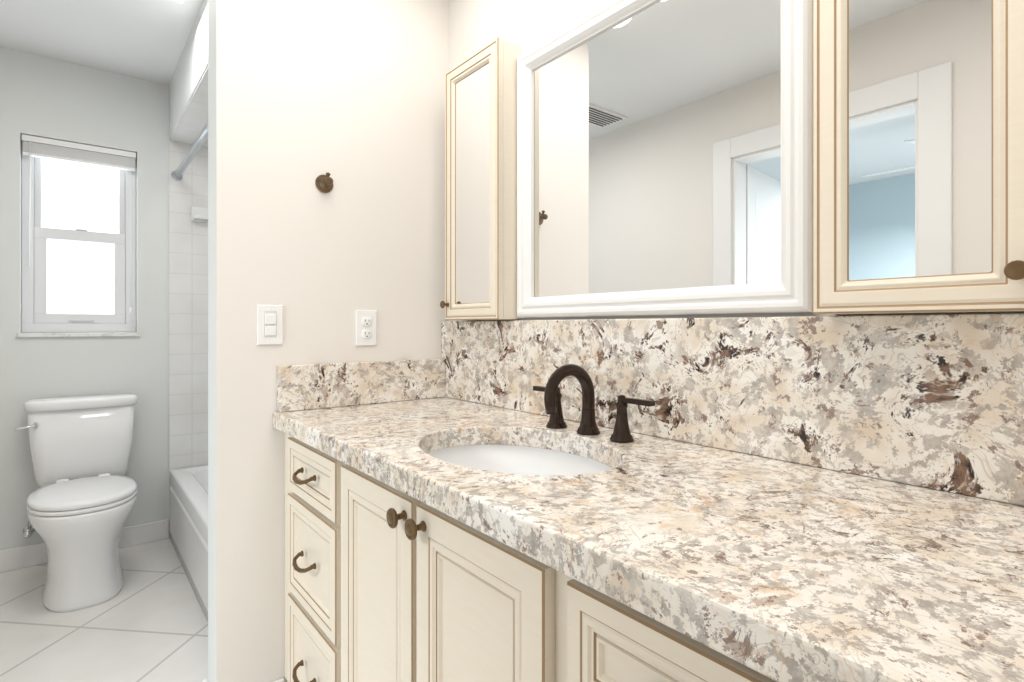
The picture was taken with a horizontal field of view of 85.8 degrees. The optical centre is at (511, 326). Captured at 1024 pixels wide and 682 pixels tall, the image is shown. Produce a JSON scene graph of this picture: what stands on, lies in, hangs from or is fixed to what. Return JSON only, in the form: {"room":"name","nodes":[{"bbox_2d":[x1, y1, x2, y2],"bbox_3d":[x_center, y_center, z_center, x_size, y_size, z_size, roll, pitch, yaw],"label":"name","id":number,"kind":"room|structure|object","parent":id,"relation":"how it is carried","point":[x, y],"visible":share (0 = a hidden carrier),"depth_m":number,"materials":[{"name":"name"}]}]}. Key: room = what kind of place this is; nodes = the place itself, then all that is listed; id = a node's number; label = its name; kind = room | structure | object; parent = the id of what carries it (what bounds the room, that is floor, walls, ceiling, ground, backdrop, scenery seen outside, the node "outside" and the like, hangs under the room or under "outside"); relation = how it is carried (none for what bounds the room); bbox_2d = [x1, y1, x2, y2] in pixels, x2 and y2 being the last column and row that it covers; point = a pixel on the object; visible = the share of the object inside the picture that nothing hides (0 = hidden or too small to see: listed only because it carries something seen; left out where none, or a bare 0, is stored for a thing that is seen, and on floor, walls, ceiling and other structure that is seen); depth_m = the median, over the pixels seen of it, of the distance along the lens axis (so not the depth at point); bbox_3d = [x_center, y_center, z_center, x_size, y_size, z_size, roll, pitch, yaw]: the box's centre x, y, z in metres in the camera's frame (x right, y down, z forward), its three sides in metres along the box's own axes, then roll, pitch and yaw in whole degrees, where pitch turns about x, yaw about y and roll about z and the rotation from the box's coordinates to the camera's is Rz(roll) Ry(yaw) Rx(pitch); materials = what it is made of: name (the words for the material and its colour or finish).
{"room":"bathroom","nodes":[
{"label":"bathroom","id":0,"kind":"room"},
{"bbox_2d":[0,46,169,549],"bbox_3d":[-2.043,-0.080,2.821,1.975,2.400,0.120,0,0,-38],"label":"wall","id":1,"kind":"structure","parent":0,"point":[48,97],"depth_m":2.71,"materials":[{"name":"white paint"}]},
{"bbox_2d":[21,136,135,332],"bbox_3d":[-2.157,-0.435,2.759,0.448,0.927,0.066,0,0,-38],"label":"window unit","id":2,"kind":"structure","parent":1,"relation":"in","point":[76,276],"depth_m":2.75,"materials":[{"name":"glass"}]},
{"bbox_2d":[22,134,135,312],"bbox_3d":[-2.119,-0.482,2.712,0.442,0.829,0.037,0,0,-38],"label":"window blind","id":3,"kind":"object","parent":2,"relation":"attached to","point":[47,148],"visible":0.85,"depth_m":2.69,"materials":[{"name":"white plastic"}]},
{"bbox_2d":[17,332,139,336],"bbox_3d":[-2.118,0.039,2.711,0.474,0.020,0.068,0,0,-38],"label":"window sill","id":4,"kind":"structure","parent":1,"relation":"in","point":[88,334],"depth_m":2.69,"materials":[{"name":"stone"}]},
{"bbox_2d":[0,519,168,572],"bbox_3d":[-2.236,1.070,2.580,1.072,0.100,0.017,0,0,-39],"label":"baseboard","id":5,"kind":"structure","parent":1,"relation":"attached to","point":[23,557],"depth_m":2.60,"materials":[{"name":"white"}]},
{"bbox_2d":[169,141,207,537],"bbox_3d":[-1.524,0.068,3.153,0.750,2.105,0.008,0,0,-38],"label":"tile","id":6,"kind":"structure","parent":1,"relation":"attached to","point":[188,342],"depth_m":2.97,"materials":[{"name":"white tile"}]},
{"bbox_2d":[171,123,207,180],"bbox_3d":[-1.285,-0.805,2.306,0.052,0.052,1.613,0,0,-38],"label":"rod","id":7,"kind":"object","parent":6,"relation":"attached to","point":[201,139],"visible":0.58,"depth_m":2.54,"materials":[{"name":"silver metal"}]},
{"bbox_2d":[191,206,207,222],"bbox_3d":[-1.676,-0.610,2.991,0.110,0.080,0.055,0,0,-38],"label":"soap dish","id":8,"kind":"object","parent":6,"relation":"attached to","point":[199,214],"visible":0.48,"depth_m":2.98,"materials":[{"name":"white ceramic"}]},
{"bbox_2d":[0,0,202,84],"bbox_3d":[-1.605,-1.305,0.154,5.200,0.050,5.100,0,0,-38],"label":"ceiling","id":9,"kind":"structure","parent":0,"point":[144,39],"depth_m":2.40,"materials":[{"name":"white paint"}]},
{"bbox_2d":[170,0,183,3],"bbox_3d":[-1.300,-1.260,1.899,0.330,0.040,0.330,0,0,-38],"label":"ceiling light panel","id":10,"kind":"object","parent":9,"relation":"attached to","point":[179,1],"visible":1,"depth_m":2.10,"materials":[{"name":"white"}]},
{"bbox_2d":[0,538,207,681],"bbox_3d":[-1.605,1.145,0.154,5.200,0.050,5.100,0,0,-38],"label":"floor","id":11,"kind":"structure","parent":0,"point":[148,623],"depth_m":2.03,"materials":[{"name":"tile"}]},
{"bbox_2d":[14,393,137,612],"bbox_3d":[-1.891,0.727,2.414,0.447,0.787,0.706,0,0,-38],"label":"toilet","id":12,"kind":"object","parent":11,"relation":"on","point":[81,501],"visible":1,"depth_m":2.34,"materials":[{"name":"white ceramic"}]},
{"bbox_2d":[170,464,207,621],"bbox_3d":[-1.022,0.938,2.516,0.753,0.365,1.610,0,0,-38],"label":"bathtub","id":13,"kind":"object","parent":11,"relation":"on","point":[189,513],"visible":0.19,"depth_m":2.44,"materials":[{"name":"white ceramic"}]},
{"bbox_2d":[273,425,808,681],"bbox_3d":[0.296,0.705,0.803,0.614,0.830,2.450,0,0,-38],"label":"bathroom vanity","id":14,"kind":"object","parent":11,"relation":"on","point":[384,582],"depth_m":0.89,"materials":[{"name":"beige wood"}]},
{"bbox_2d":[273,393,1023,681],"bbox_3d":[0.311,0.268,0.802,0.592,0.045,2.470,0,0,-38],"label":"countertop","id":15,"kind":"structure","parent":14,"relation":"on","point":[817,571],"depth_m":0.65,"materials":[{"name":"beige stone"}]},
{"bbox_2d":[417,433,628,484],"bbox_3d":[0.006,0.358,1.130,0.395,0.160,0.545,0,0,-38],"label":"sink","id":16,"kind":"object","parent":15,"relation":"in","point":[525,460],"depth_m":1.32,"materials":[{"name":"white ceramic"}]},
{"bbox_2d":[529,361,656,444],"bbox_3d":[0.134,0.164,1.231,0.159,0.162,0.368,0,0,-38],"label":"faucet","id":17,"kind":"object","parent":15,"relation":"on","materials":[{"name":"brown metal"}]},
{"bbox_2d":[169,0,207,138],"bbox_3d":[-1.019,-1.137,2.518,0.750,0.285,1.630,0,0,-38],"label":"soffit","id":18,"kind":"structure","parent":0,"point":[191,66],"depth_m":2.40,"materials":[{"name":"white paint"}]},
{"bbox_2d":[170,66,207,146],"bbox_3d":[-1.018,-0.990,2.519,0.745,0.010,1.628,0,0,-38],"label":"soffit","id":19,"kind":"structure","parent":18,"relation":"attached to","point":[191,124],"depth_m":2.59,"materials":[{"name":"white paint"}]},
{"bbox_2d":[208,0,447,681],"bbox_3d":[-0.551,-0.080,1.772,0.737,2.400,0.120,0,0,-38],"label":"wall","id":20,"kind":"structure","parent":0,"point":[347,95],"depth_m":1.62,"materials":[{"name":"white paint"}]},
{"bbox_2d":[257,305,282,344],"bbox_3d":[-0.692,-0.005,1.577,0.070,0.114,0.010,0,0,-38],"label":"switch plate","id":21,"kind":"object","parent":20,"relation":"attached to","point":[269,324],"visible":1,"depth_m":1.57,"materials":[{"name":"white plastic"}]},
{"bbox_2d":[315,172,332,192],"bbox_3d":[-0.556,-0.435,1.658,0.055,0.055,0.051,0,0,-38],"label":"hook","id":22,"kind":"object","parent":20,"relation":"attached to","point":[323,183],"visible":0.98,"depth_m":1.66,"materials":[{"name":"brown metal"}]},
{"bbox_2d":[355,310,376,345],"bbox_3d":[-0.464,0.004,1.758,0.070,0.114,0.009,0,0,-38],"label":"electrical outlet plate","id":23,"kind":"object","parent":20,"relation":"attached to","point":[365,327],"visible":1,"depth_m":1.75,"materials":[{"name":"white plastic"}]},
{"bbox_2d":[448,0,611,70],"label":"wall","id":24,"kind":"structure","parent":0,"point":[474,26],"depth_m":1.69,"materials":[{"name":"white paint"}]},
{"bbox_2d":[440,37,521,319],"bbox_3d":[-0.106,-0.425,1.709,0.116,0.809,0.289,0,0,-38],"label":"upper cabinet","id":25,"kind":"object","parent":24,"relation":"attached to","point":[480,184],"visible":1,"depth_m":1.65,"materials":[{"name":"beige wood"}]},
{"bbox_2d":[517,0,811,317],"bbox_3d":[0.277,-0.407,1.298,0.030,0.763,0.823,0,0,-38],"label":"mirror","id":26,"kind":"object","parent":24,"relation":"attached to","point":[664,157],"visible":0.98,"depth_m":1.22,"materials":[{"name":"white mirror"}]},
{"bbox_2d":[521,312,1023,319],"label":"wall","id":27,"kind":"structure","parent":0,"point":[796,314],"depth_m":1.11,"materials":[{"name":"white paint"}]},
{"bbox_2d":[812,0,1023,314],"bbox_3d":[0.604,-0.425,0.817,0.116,0.809,0.277,0,0,-38],"label":"upper cabinet","id":28,"kind":"object","parent":27,"relation":"attached to","point":[917,156],"visible":1,"depth_m":0.80,"materials":[{"name":"beige wood"}]}
]}

